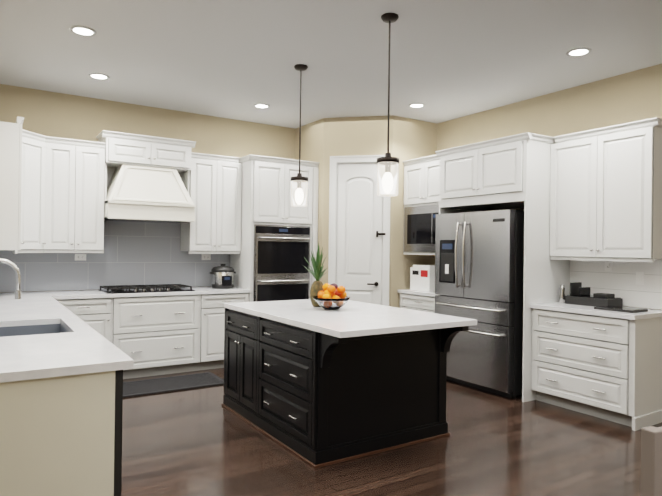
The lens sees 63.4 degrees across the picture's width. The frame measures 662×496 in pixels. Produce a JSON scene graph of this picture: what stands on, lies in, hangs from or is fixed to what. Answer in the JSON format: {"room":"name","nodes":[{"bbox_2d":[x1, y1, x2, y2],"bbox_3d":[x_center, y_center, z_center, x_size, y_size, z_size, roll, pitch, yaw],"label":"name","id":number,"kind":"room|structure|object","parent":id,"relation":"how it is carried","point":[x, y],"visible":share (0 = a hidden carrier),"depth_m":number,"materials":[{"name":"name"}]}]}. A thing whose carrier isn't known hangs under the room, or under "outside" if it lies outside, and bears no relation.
{"room":"kitchen","nodes":[
{"label":"kitchen","id":0,"kind":"room"},
{"bbox_2d":[0,370,122,495],"bbox_3d":[-1.175,0.957,2.186,0.598,0.875,0.107,1,0,-33],"label":"base cabinet","id":1,"kind":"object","parent":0,"point":[61,436],"depth_m":2.19,"materials":[{"name":"paint"}]},
{"bbox_2d":[60,326,63,333],"bbox_3d":[-1.640,0.617,3.340,0.011,0.208,0.704,1,0,-33],"label":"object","id":2,"kind":"structure","parent":0,"relation":"attached to","point":[61,327],"depth_m":3.52,"materials":[{"name":"silver metal"}]},
{"bbox_2d":[0,84,294,292],"bbox_3d":[-1.519,-0.130,6.819,5.305,3.060,0.140,1,0,-33],"label":"wall","id":3,"kind":"structure","parent":0,"point":[54,114],"depth_m":6.23,"materials":[{"name":"paint"}]},
{"bbox_2d":[0,116,59,253],"bbox_3d":[-2.907,-0.542,4.931,0.630,1.180,0.780,1,0,-33],"label":"upper cabinet","id":4,"kind":"object","parent":3,"relation":"attached to","point":[52,194],"depth_m":5.22,"materials":[{"name":"white wood"}]},
{"bbox_2d":[60,138,105,252],"bbox_3d":[-2.996,-0.542,5.557,1.160,1.180,0.368,1,0,-33],"label":"upper cabinet","id":5,"kind":"object","parent":3,"relation":"attached to","point":[82,162],"depth_m":5.62,"materials":[{"name":"white wood"}]},
{"bbox_2d":[0,221,229,291],"bbox_3d":[-2.440,-0.013,6.135,2.735,0.962,0.009,1,0,-33],"label":"backsplash","id":6,"kind":"structure","parent":3,"relation":"attached to","point":[142,253],"depth_m":6.15,"materials":[{"name":"grey tile"}]},
{"bbox_2d":[75,254,85,259],"bbox_3d":[-2.763,0.102,5.915,0.116,0.072,0.010,1,0,-33],"label":"electrical outlet","id":7,"kind":"object","parent":6,"relation":"attached to","point":[83,256],"depth_m":5.91,"materials":[{"name":"white plastic"}]},
{"bbox_2d":[202,254,210,259],"bbox_3d":[-1.558,0.114,6.695,0.116,0.072,0.010,1,0,-33],"label":"electrical outlet","id":8,"kind":"object","parent":6,"relation":"attached to","point":[204,256],"depth_m":6.69,"materials":[{"name":"white plastic"}]},
{"bbox_2d":[96,130,195,222],"bbox_3d":[-2.067,-0.769,6.051,1.005,0.939,0.544,1,0,-33],"label":"range hood","id":9,"kind":"object","parent":3,"relation":"attached to","point":[147,178],"visible":0.98,"depth_m":5.89,"materials":[{"name":"white wood"}]},
{"bbox_2d":[180,152,241,253],"bbox_3d":[-1.452,-0.520,6.544,0.643,1.180,0.388,1,0,-33],"label":"upper cabinet","id":10,"kind":"object","parent":3,"relation":"attached to","point":[215,194],"visible":0.98,"depth_m":6.41,"materials":[{"name":"white wood"}]},
{"bbox_2d":[0,0,661,128],"bbox_3d":[-0.395,-1.682,1.583,9.140,0.050,10.140,1,0,-33],"label":"ceiling","id":11,"kind":"structure","parent":0,"point":[239,59],"depth_m":4.51,"materials":[{"name":"grey paint"}]},
{"bbox_2d":[70,25,96,35],"bbox_3d":[-1.904,-1.666,4.120,0.188,0.009,0.188,1,0,12],"label":"recessed light","id":12,"kind":"object","parent":11,"relation":"in","point":[88,31],"depth_m":4.11,"materials":[{"name":"white plastic"}]},
{"bbox_2d":[89,73,109,79],"bbox_3d":[-2.255,-1.668,5.215,0.188,0.009,0.188,1,0,-42],"label":"recessed light","id":13,"kind":"object","parent":11,"relation":"in","point":[100,76],"depth_m":5.21,"materials":[{"name":"white plastic"}]},
{"bbox_2d":[253,104,269,107],"bbox_3d":[-0.806,-1.647,6.223,0.188,0.009,0.188,1,0,12],"label":"recessed light","id":14,"kind":"object","parent":11,"relation":"in","point":[255,105],"depth_m":6.20,"materials":[{"name":"white plastic"}]},
{"bbox_2d":[291,64,307,206],"bbox_3d":[-0.281,-1.013,4.864,0.162,1.269,0.162,1,0,-33],"label":"pendant light","id":15,"kind":"object","parent":11,"relation":"hanging from","point":[299,189],"visible":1,"depth_m":4.81,"materials":[{"name":"clear glass"}]},
{"bbox_2d":[377,13,399,195],"bbox_3d":[0.409,-1.006,3.797,0.162,1.269,0.162,1,0,-33],"label":"pendant light","id":16,"kind":"object","parent":11,"relation":"hanging from","point":[387,173],"visible":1,"depth_m":3.75,"materials":[{"name":"clear glass"}]},
{"bbox_2d":[408,103,424,107],"bbox_3d":[0.979,-1.624,6.115,0.188,0.009,0.188,1,0,12],"label":"recessed light","id":17,"kind":"object","parent":11,"relation":"in","point":[414,105],"depth_m":6.11,"materials":[{"name":"white plastic"}]},
{"bbox_2d":[566,47,591,56],"bbox_3d":[2.044,-1.614,4.422,0.188,0.009,0.188,1,0,-42],"label":"recessed light","id":18,"kind":"object","parent":11,"relation":"in","point":[582,51],"depth_m":4.41,"materials":[{"name":"white plastic"}]},
{"bbox_2d":[295,115,436,307],"bbox_3d":[0.425,-0.104,7.179,1.368,3.060,1.368,1,0,-33],"label":"wall","id":19,"kind":"structure","parent":0,"point":[361,233],"depth_m":6.70,"materials":[{"name":"paint"}]},
{"bbox_2d":[121,368,661,495],"bbox_3d":[-0.435,1.428,1.576,9.140,0.050,10.140,1,0,-33],"label":"floor","id":20,"kind":"structure","parent":0,"point":[202,441],"depth_m":3.64,"materials":[{"name":"brown wood"}]},
{"bbox_2d":[0,370,127,382],"bbox_3d":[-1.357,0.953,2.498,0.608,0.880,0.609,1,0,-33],"label":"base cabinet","id":21,"kind":"object","parent":20,"relation":"on","point":[125,372],"depth_m":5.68,"materials":[{"name":"white"}]},
{"bbox_2d":[64,298,115,341],"bbox_3d":[-2.649,0.943,5.636,0.540,0.880,0.608,1,0,-33],"label":"base cabinet","id":22,"kind":"object","parent":20,"relation":"on","point":[100,313],"depth_m":5.46,"materials":[{"name":"white wood"}]},
{"bbox_2d":[0,290,135,381],"bbox_3d":[-2.217,0.488,3.852,0.624,0.037,4.068,1,0,-33],"label":"countertop","id":23,"kind":"structure","parent":22,"relation":"on","point":[81,349],"depth_m":2.61,"materials":[{"name":"white stone"}]},
{"bbox_2d":[0,322,59,337],"bbox_3d":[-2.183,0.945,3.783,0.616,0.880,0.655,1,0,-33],"label":"sink","id":24,"kind":"object","parent":23,"relation":"in","point":[17,327],"depth_m":3.53,"materials":[{"name":"grey metal"}]},
{"bbox_2d":[112,294,207,378],"bbox_3d":[-2.029,0.952,6.037,1.073,0.880,0.608,1,0,-33],"label":"base cabinet","id":25,"kind":"object","parent":20,"relation":"on","point":[133,331],"depth_m":5.83,"materials":[{"name":"white wood"}]},
{"bbox_2d":[48,287,249,297],"bbox_3d":[-2.007,0.496,6.039,2.102,0.037,0.623,1,0,-33],"label":"countertop","id":26,"kind":"structure","parent":25,"relation":"on","point":[199,290],"depth_m":5.76,"materials":[{"name":"white stone"}]},
{"bbox_2d":[98,284,195,293],"bbox_3d":[-2.059,0.451,5.992,0.920,0.050,0.530,1,0,-33],"label":"cooktop","id":27,"kind":"object","parent":26,"relation":"in","point":[146,289],"depth_m":5.85,"materials":[{"name":"black metal"}]},
{"bbox_2d":[210,264,235,288],"bbox_3d":[-1.313,0.339,6.513,0.316,0.292,0.280,1,0,-33],"label":"pressure cooker","id":28,"kind":"object","parent":26,"relation":"on","point":[222,276],"visible":1,"depth_m":6.40,"materials":[{"name":"silver metal"}]},
{"bbox_2d":[123,372,223,397],"bbox_3d":[-1.685,1.386,5.453,1.150,0.015,0.550,1,0,-33],"label":"rug","id":29,"kind":"object","parent":20,"relation":"on","point":[163,384],"visible":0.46,"depth_m":5.45,"materials":[{"name":"grey fabric"}]},
{"bbox_2d":[208,294,248,368],"bbox_3d":[-1.388,0.961,6.452,0.602,0.880,0.608,1,0,-33],"label":"base cabinet","id":30,"kind":"object","parent":20,"relation":"on","point":[216,310],"depth_m":6.16,"materials":[{"name":"white wood"}]},
{"bbox_2d":[230,154,319,301],"bbox_3d":[-0.722,0.155,6.820,0.961,2.510,0.724,1,0,-33],"label":"tall cabinet","id":31,"kind":"object","parent":20,"relation":"on","point":[279,239],"visible":0.65,"depth_m":6.54,"materials":[{"name":"white wood"}]},
{"bbox_2d":[221,307,468,468],"bbox_3d":[0.012,0.978,4.333,1.232,0.872,1.815,1,0,-33],"label":"kitchen island","id":32,"kind":"object","parent":20,"relation":"on","point":[306,381],"depth_m":3.80,"materials":[{"name":"black wood"}]},
{"bbox_2d":[225,299,476,338],"bbox_3d":[0.049,0.523,4.315,1.185,0.040,1.865,1,0,-33],"label":"island countertop","id":33,"kind":"structure","parent":32,"relation":"on","point":[353,320],"depth_m":3.88,"materials":[{"name":"white stone"}]},
{"bbox_2d":[304,242,327,306],"bbox_3d":[-0.132,0.221,4.577,0.214,0.555,0.266,1,0,-33],"label":"pineapple","id":34,"kind":"object","parent":33,"relation":"on","point":[317,284],"visible":0.79,"depth_m":4.54,"materials":[{"name":"green plant"}]},
{"bbox_2d":[313,283,350,309],"bbox_3d":[0.005,0.395,4.390,0.312,0.212,0.312,1,0,-33],"label":"fruit bowl","id":35,"kind":"object","parent":33,"relation":"on","point":[333,296],"visible":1,"depth_m":4.32,"materials":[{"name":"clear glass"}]},
{"bbox_2d":[398,289,436,312],"bbox_3d":[1.278,0.978,6.478,0.648,0.915,0.763,1,0,-33],"label":"base cabinet","id":36,"kind":"object","parent":20,"relation":"on","point":[424,301],"visible":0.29,"depth_m":6.36,"materials":[{"name":"white wood"}]},
{"bbox_2d":[410,265,434,291],"bbox_3d":[1.204,0.363,6.560,0.322,0.310,0.340,1,0,-33],"label":"appliance","id":37,"kind":"object","parent":36,"relation":"on","point":[422,277],"visible":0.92,"depth_m":6.43,"materials":[{"name":"white plastic"}]},
{"bbox_2d":[435,210,523,397],"bbox_3d":[1.690,0.536,5.648,0.831,1.805,0.990,1,0,-33],"label":"refrigerator","id":38,"kind":"object","parent":20,"relation":"on","point":[479,267],"visible":0.79,"depth_m":5.29,"materials":[{"name":"silver metal"}]},
{"bbox_2d":[435,132,569,401],"bbox_3d":[1.770,0.185,5.652,0.758,2.510,1.215,1,0,-33],"label":"surround","id":39,"kind":"object","parent":20,"relation":"on","point":[510,172],"visible":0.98,"depth_m":5.17,"materials":[{"name":"white wood"}]},
{"bbox_2d":[530,302,661,430],"bbox_3d":[2.374,0.988,4.787,0.642,0.915,0.967,1,0,-33],"label":"base cabinet","id":40,"kind":"object","parent":20,"relation":"on","point":[598,363],"visible":1,"depth_m":4.48,"materials":[{"name":"white wood"}]},
{"bbox_2d":[559,284,564,302],"bbox_3d":[2.247,0.441,5.205,0.056,0.175,0.056,1,0,-33],"label":"pepper mill","id":41,"kind":"object","parent":40,"relation":"on","point":[562,294],"visible":0.96,"depth_m":5.19,"materials":[{"name":"silver metal"}]},
{"bbox_2d":[565,282,622,306],"bbox_3d":[2.438,0.430,4.983,0.240,0.200,0.420,1,0,-33],"label":"desk organizer","id":42,"kind":"object","parent":40,"relation":"on","point":[579,294],"visible":0.98,"depth_m":4.92,"materials":[{"name":"black plastic"}]},
{"bbox_2d":[594,306,647,312],"bbox_3d":[2.467,0.520,4.568,0.240,0.020,0.330,1,0,-33],"label":"laptop","id":43,"kind":"object","parent":40,"relation":"on","point":[623,309],"visible":1,"depth_m":4.51,"materials":[{"name":"black"}]},
{"bbox_2d":[640,426,661,495],"bbox_3d":[0.945,0.948,1.679,0.480,0.945,0.450,1,0,-25],"label":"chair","id":44,"kind":"object","parent":20,"relation":"on","point":[651,462],"visible":1,"depth_m":1.39,"materials":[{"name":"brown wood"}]},
{"bbox_2d":[437,64,661,309],"bbox_3d":[3.402,-0.073,3.964,0.140,3.060,10.000,1,0,-33],"label":"wall","id":45,"kind":"structure","parent":0,"point":[633,96],"depth_m":5.40,"materials":[{"name":"paint"}]},
{"bbox_2d":[402,155,438,254],"bbox_3d":[1.312,-0.494,6.513,0.608,1.160,0.798,1,0,-33],"label":"upper cabinet","id":46,"kind":"object","parent":45,"relation":"attached to","point":[421,192],"visible":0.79,"depth_m":6.39,"materials":[{"name":"white wood"}]},
{"bbox_2d":[550,117,661,261],"bbox_3d":[2.513,-0.472,4.858,0.388,1.180,0.982,1,0,-33],"label":"upper cabinet","id":47,"kind":"object","parent":45,"relation":"attached to","point":[605,193],"visible":1,"depth_m":4.70,"materials":[{"name":"white wood"}]},
{"bbox_2d":[570,259,661,309],"bbox_3d":[2.139,0.306,5.770,0.009,0.442,2.881,1,0,-33],"label":"backsplash","id":48,"kind":"structure","parent":45,"relation":"attached to","point":[619,280],"depth_m":4.90,"materials":[{"name":"tile"}]},
{"bbox_2d":[605,261,612,270],"bbox_3d":[2.595,0.159,5.027,0.034,0.116,0.072,1,0,-33],"label":"electrical outlet","id":49,"kind":"object","parent":48,"relation":"attached to","point":[608,264],"depth_m":5.02,"materials":[{"name":"white plastic"}]},
{"bbox_2d":[636,272,644,284],"bbox_3d":[2.762,0.271,4.790,0.009,0.116,0.072,1,0,-33],"label":"electrical outlet","id":50,"kind":"object","parent":48,"relation":"attached to","point":[640,276],"depth_m":4.79,"materials":[{"name":"white plastic"}]}
]}

